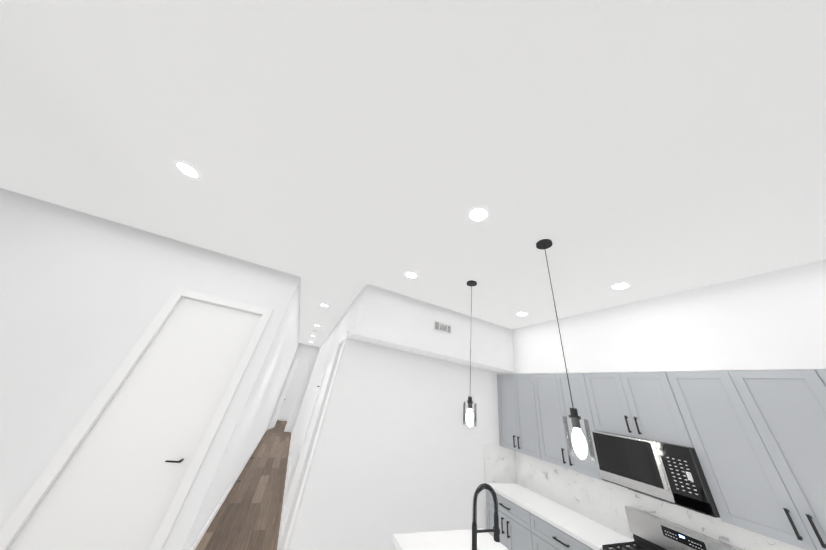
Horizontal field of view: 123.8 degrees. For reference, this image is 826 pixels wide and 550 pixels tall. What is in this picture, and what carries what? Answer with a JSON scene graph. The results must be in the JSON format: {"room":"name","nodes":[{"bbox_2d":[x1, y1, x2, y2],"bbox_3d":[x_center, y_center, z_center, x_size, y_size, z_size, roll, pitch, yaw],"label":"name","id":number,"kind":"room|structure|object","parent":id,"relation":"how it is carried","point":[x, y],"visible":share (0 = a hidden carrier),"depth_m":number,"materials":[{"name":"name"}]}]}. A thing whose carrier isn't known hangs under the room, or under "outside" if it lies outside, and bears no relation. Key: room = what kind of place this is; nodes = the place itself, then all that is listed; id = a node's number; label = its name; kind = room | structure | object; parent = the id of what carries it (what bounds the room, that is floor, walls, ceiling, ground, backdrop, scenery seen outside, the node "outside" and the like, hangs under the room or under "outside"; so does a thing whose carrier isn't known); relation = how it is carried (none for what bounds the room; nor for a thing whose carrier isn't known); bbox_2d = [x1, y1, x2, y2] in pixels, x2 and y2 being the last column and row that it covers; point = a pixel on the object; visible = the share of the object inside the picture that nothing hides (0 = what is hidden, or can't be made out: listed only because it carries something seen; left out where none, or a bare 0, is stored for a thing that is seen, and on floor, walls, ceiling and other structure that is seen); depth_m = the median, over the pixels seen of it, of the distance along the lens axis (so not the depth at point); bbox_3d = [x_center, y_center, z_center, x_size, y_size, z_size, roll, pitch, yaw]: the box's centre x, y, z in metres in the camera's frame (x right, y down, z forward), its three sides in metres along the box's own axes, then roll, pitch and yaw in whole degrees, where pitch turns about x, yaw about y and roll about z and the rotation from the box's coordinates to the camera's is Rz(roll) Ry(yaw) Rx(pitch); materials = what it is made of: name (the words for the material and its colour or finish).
{"room":"kitchen","nodes":[
{"label":"kitchen","id":0,"kind":"room"},
{"bbox_2d":[195,420,290,549],"bbox_3d":[-3.074,3.936,4.038,8.200,0.100,15.960,20,-30,-19],"label":"floor","id":1,"kind":"structure","parent":0,"point":[248,515],"depth_m":3.56,"materials":[{"name":"brown wood"}]},
{"bbox_2d":[392,529,507,549],"bbox_3d":[0.644,2.156,0.758,0.890,0.915,2.190,20,-30,-19],"label":"kitchen island","id":2,"kind":"object","parent":1,"relation":"on","point":[451,540],"visible":1,"depth_m":1.75,"materials":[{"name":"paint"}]},
{"bbox_2d":[472,483,499,549],"bbox_3d":[0.474,1.744,1.525,0.254,0.481,0.117,20,-30,-19],"label":"faucet","id":3,"kind":"object","parent":2,"relation":"on","point":[495,529],"visible":1,"depth_m":1.52,"materials":[{"name":"black metal"}]},
{"bbox_2d":[486,489,532,549],"bbox_3d":[1.425,3.421,2.807,0.664,0.880,0.747,20,-30,-19],"label":"base cabinet","id":4,"kind":"object","parent":1,"relation":"on","point":[516,532],"visible":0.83,"depth_m":2.75,"materials":[{"name":"grey wood"}]},
{"bbox_2d":[530,513,593,549],"bbox_3d":[1.746,3.136,2.191,0.664,0.880,0.754,20,-30,-19],"label":"base cabinet","id":5,"kind":"object","parent":1,"relation":"on","point":[546,535],"visible":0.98,"depth_m":2.37,"materials":[{"name":"grey wood"}]},
{"bbox_2d":[602,506,742,549],"bbox_3d":[2.061,2.700,1.627,0.701,1.190,0.762,20,-30,-19],"label":"range","id":6,"kind":"object","parent":1,"relation":"on","point":[649,531],"visible":1,"depth_m":2.04,"materials":[{"name":"silver metal"}]},
{"bbox_2d":[0,188,825,549],"bbox_3d":[-2.841,2.500,4.815,7.830,3.200,15.575,20,-30,-19],"label":"wall","id":7,"kind":"structure","parent":0,"point":[86,296],"depth_m":2.57,"materials":[{"name":"paint"}]},
{"bbox_2d":[8,298,261,549],"bbox_3d":[-2.580,1.504,2.211,0.876,2.510,0.108,20,-30,-19],"label":"door","id":8,"kind":"structure","parent":7,"relation":"in","point":[116,484],"depth_m":2.15,"materials":[{"name":"paint"}]},
{"bbox_2d":[0,287,272,549],"bbox_3d":[-2.562,1.451,2.214,1.060,2.630,0.018,20,-30,-19],"label":"door frame","id":9,"kind":"structure","parent":7,"relation":"attached to","point":[26,506],"depth_m":2.17,"materials":[{"name":"paint"}]},
{"bbox_2d":[190,417,292,549],"bbox_3d":[-3.054,3.829,4.088,7.600,0.140,15.345,20,-30,-19],"label":"baseboard","id":10,"kind":"structure","parent":7,"relation":"attached to","point":[200,536],"depth_m":3.57,"materials":[{"name":"paint"}]},
{"bbox_2d":[268,359,298,428],"bbox_3d":[-5.335,4.875,9.228,0.234,2.550,0.551,20,-30,-19],"label":"door","id":11,"kind":"structure","parent":7,"relation":"in","point":[283,395],"depth_m":9.12,"materials":[{"name":"paint"}]},
{"bbox_2d":[267,356,310,430],"bbox_3d":[-5.025,4.752,9.018,0.780,2.670,0.133,20,-30,-19],"label":"door frame","id":12,"kind":"structure","parent":7,"relation":"attached to","point":[296,357],"depth_m":9.03,"materials":[{"name":"paint"}]},
{"bbox_2d":[286,446,299,497],"bbox_3d":[-2.140,3.482,3.954,0.012,0.570,0.560,20,-30,-19],"label":"air vent","id":13,"kind":"object","parent":7,"relation":"in","point":[293,470],"visible":0.98,"depth_m":3.87,"materials":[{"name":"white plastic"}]},
{"bbox_2d":[301,373,324,447],"bbox_3d":[-2.014,2.609,4.394,0.060,1.200,0.710,20,-30,-19],"label":"access panel","id":14,"kind":"object","parent":7,"relation":"attached to","point":[312,410],"visible":1,"depth_m":4.28,"materials":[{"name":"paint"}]},
{"bbox_2d":[283,344,342,549],"bbox_3d":[-1.246,2.153,2.945,0.040,2.450,0.546,20,-30,-19],"label":"closet door","id":15,"kind":"structure","parent":7,"relation":"in","point":[284,547],"depth_m":2.97,"materials":[{"name":"paint"}]},
{"bbox_2d":[278,331,348,549],"bbox_3d":[-1.241,2.109,2.968,0.133,2.570,0.760,20,-30,-19],"label":"door frame","id":16,"kind":"structure","parent":7,"relation":"attached to","point":[344,337],"depth_m":2.89,"materials":[{"name":"paint"}]},
{"bbox_2d":[433,320,451,334],"bbox_3d":[0.467,0.821,3.453,0.340,0.165,0.011,20,-30,-19],"label":"air vent","id":17,"kind":"object","parent":7,"relation":"in","point":[442,327],"visible":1,"depth_m":3.45,"materials":[{"name":"white plastic"}]},
{"bbox_2d":[497,374,540,459],"bbox_3d":[1.759,2.194,3.549,0.374,1.070,0.747,20,-30,-19],"label":"upper cabinet","id":18,"kind":"object","parent":7,"relation":"attached to","point":[518,424],"visible":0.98,"depth_m":3.46,"materials":[{"name":"grey wood"}]},
{"bbox_2d":[532,373,609,482],"bbox_3d":[2.080,1.909,2.933,0.374,1.070,0.754,20,-30,-19],"label":"upper cabinet","id":19,"kind":"object","parent":7,"relation":"attached to","point":[553,402],"visible":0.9,"depth_m":2.89,"materials":[{"name":"grey wood"}]},
{"bbox_2d":[584,372,693,447],"bbox_3d":[2.437,1.421,2.415,0.374,0.615,0.769,20,-30,-19],"label":"upper cabinet","id":20,"kind":"object","parent":7,"relation":"attached to","point":[642,405],"visible":0.98,"depth_m":2.30,"materials":[{"name":"grey wood"}]},
{"bbox_2d":[591,430,719,517],"bbox_3d":[2.330,1.872,2.151,0.428,0.441,0.762,20,-30,-19],"label":"microwave","id":21,"kind":"object","parent":20,"relation":"attached to","point":[669,473],"visible":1,"depth_m":2.00,"materials":[{"name":"silver metal"}]},
{"bbox_2d":[484,445,803,549],"bbox_3d":[2.187,2.231,1.884,0.648,0.454,3.822,20,-30,-19],"label":"tile backsplash","id":22,"kind":"structure","parent":7,"relation":"attached to","point":[605,507],"depth_m":2.56,"materials":[{"name":"stone"}]},
{"bbox_2d":[666,370,825,549],"bbox_3d":[2.735,1.325,1.673,0.374,1.070,0.774,20,-30,-19],"label":"upper cabinet","id":23,"kind":"object","parent":7,"relation":"attached to","point":[758,438],"visible":1,"depth_m":1.63,"materials":[{"name":"grey wood"}]},
{"bbox_2d":[816,369,825,383],"bbox_3d":[3.066,1.031,1.038,0.374,1.070,0.772,20,-30,-19],"label":"upper cabinet","id":24,"kind":"object","parent":7,"relation":"attached to","point":[822,373],"visible":1,"depth_m":1.53,"materials":[{"name":"grey wood"}]},
{"bbox_2d":[0,0,825,346],"bbox_3d":[-2.615,1.069,5.605,8.200,0.100,15.960,20,-30,-19],"label":"ceiling","id":25,"kind":"structure","parent":0,"point":[338,154],"depth_m":1.30,"materials":[{"name":"paint"}]},
{"bbox_2d":[174,160,200,179],"bbox_3d":[-1.803,-0.838,1.768,0.172,0.004,0.172,20,-30,-19],"label":"recessed light","id":26,"kind":"object","parent":25,"relation":"in","point":[187,169],"visible":1,"depth_m":1.76,"materials":[{"name":"white plastic"}]},
{"bbox_2d":[405,272,417,277],"bbox_3d":[-0.022,0.001,2.781,0.172,0.004,0.172,20,-30,-19],"label":"recessed light","id":27,"kind":"object","parent":25,"relation":"in","point":[411,274],"visible":1,"depth_m":2.78,"materials":[{"name":"white plastic"}]},
{"bbox_2d":[463,280,476,427],"bbox_3d":[0.624,0.745,2.382,0.124,1.494,0.124,20,-30,-19],"label":"pendant light","id":28,"kind":"object","parent":25,"relation":"hanging from","point":[469,413],"visible":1,"depth_m":2.10,"materials":[{"name":"clear glass"}]},
{"bbox_2d":[467,206,489,221],"bbox_3d":[0.516,-0.478,1.747,0.172,0.004,0.172,20,-30,-19],"label":"recessed light","id":29,"kind":"object","parent":25,"relation":"in","point":[478,214],"visible":1,"depth_m":1.74,"materials":[{"name":"white plastic"}]},
{"bbox_2d":[516,312,527,315],"bbox_3d":[1.667,0.600,3.382,0.172,0.004,0.172,20,-30,-19],"label":"recessed light","id":30,"kind":"object","parent":25,"relation":"in","point":[521,314],"visible":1,"depth_m":3.38,"materials":[{"name":"white plastic"}]},
{"bbox_2d":[536,239,595,461],"bbox_3d":[1.042,0.372,1.578,0.124,1.494,0.124,20,-30,-19],"label":"pendant light","id":31,"kind":"object","parent":25,"relation":"hanging from","point":[579,444],"visible":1,"depth_m":1.29,"materials":[{"name":"clear glass"}]},
{"bbox_2d":[610,283,630,289],"bbox_3d":[2.205,0.121,2.348,0.172,0.004,0.172,20,-30,-19],"label":"recessed light","id":32,"kind":"object","parent":25,"relation":"in","point":[619,286],"visible":1,"depth_m":2.35,"materials":[{"name":"white plastic"}]},
{"bbox_3d":[2.402,2.552,0.931,0.664,0.880,0.774,20,-30,-19],"label":"base cabinet","id":33,"kind":"object","parent":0,"visible":0},
{"bbox_2d":[487,483,633,549],"bbox_3d":[2.153,2.443,1.767,0.646,0.034,3.820,20,-30,-19],"label":"countertop","id":34,"kind":"structure","parent":33,"relation":"on","point":[592,534],"depth_m":2.51,"materials":[{"name":"stone"}]}
]}

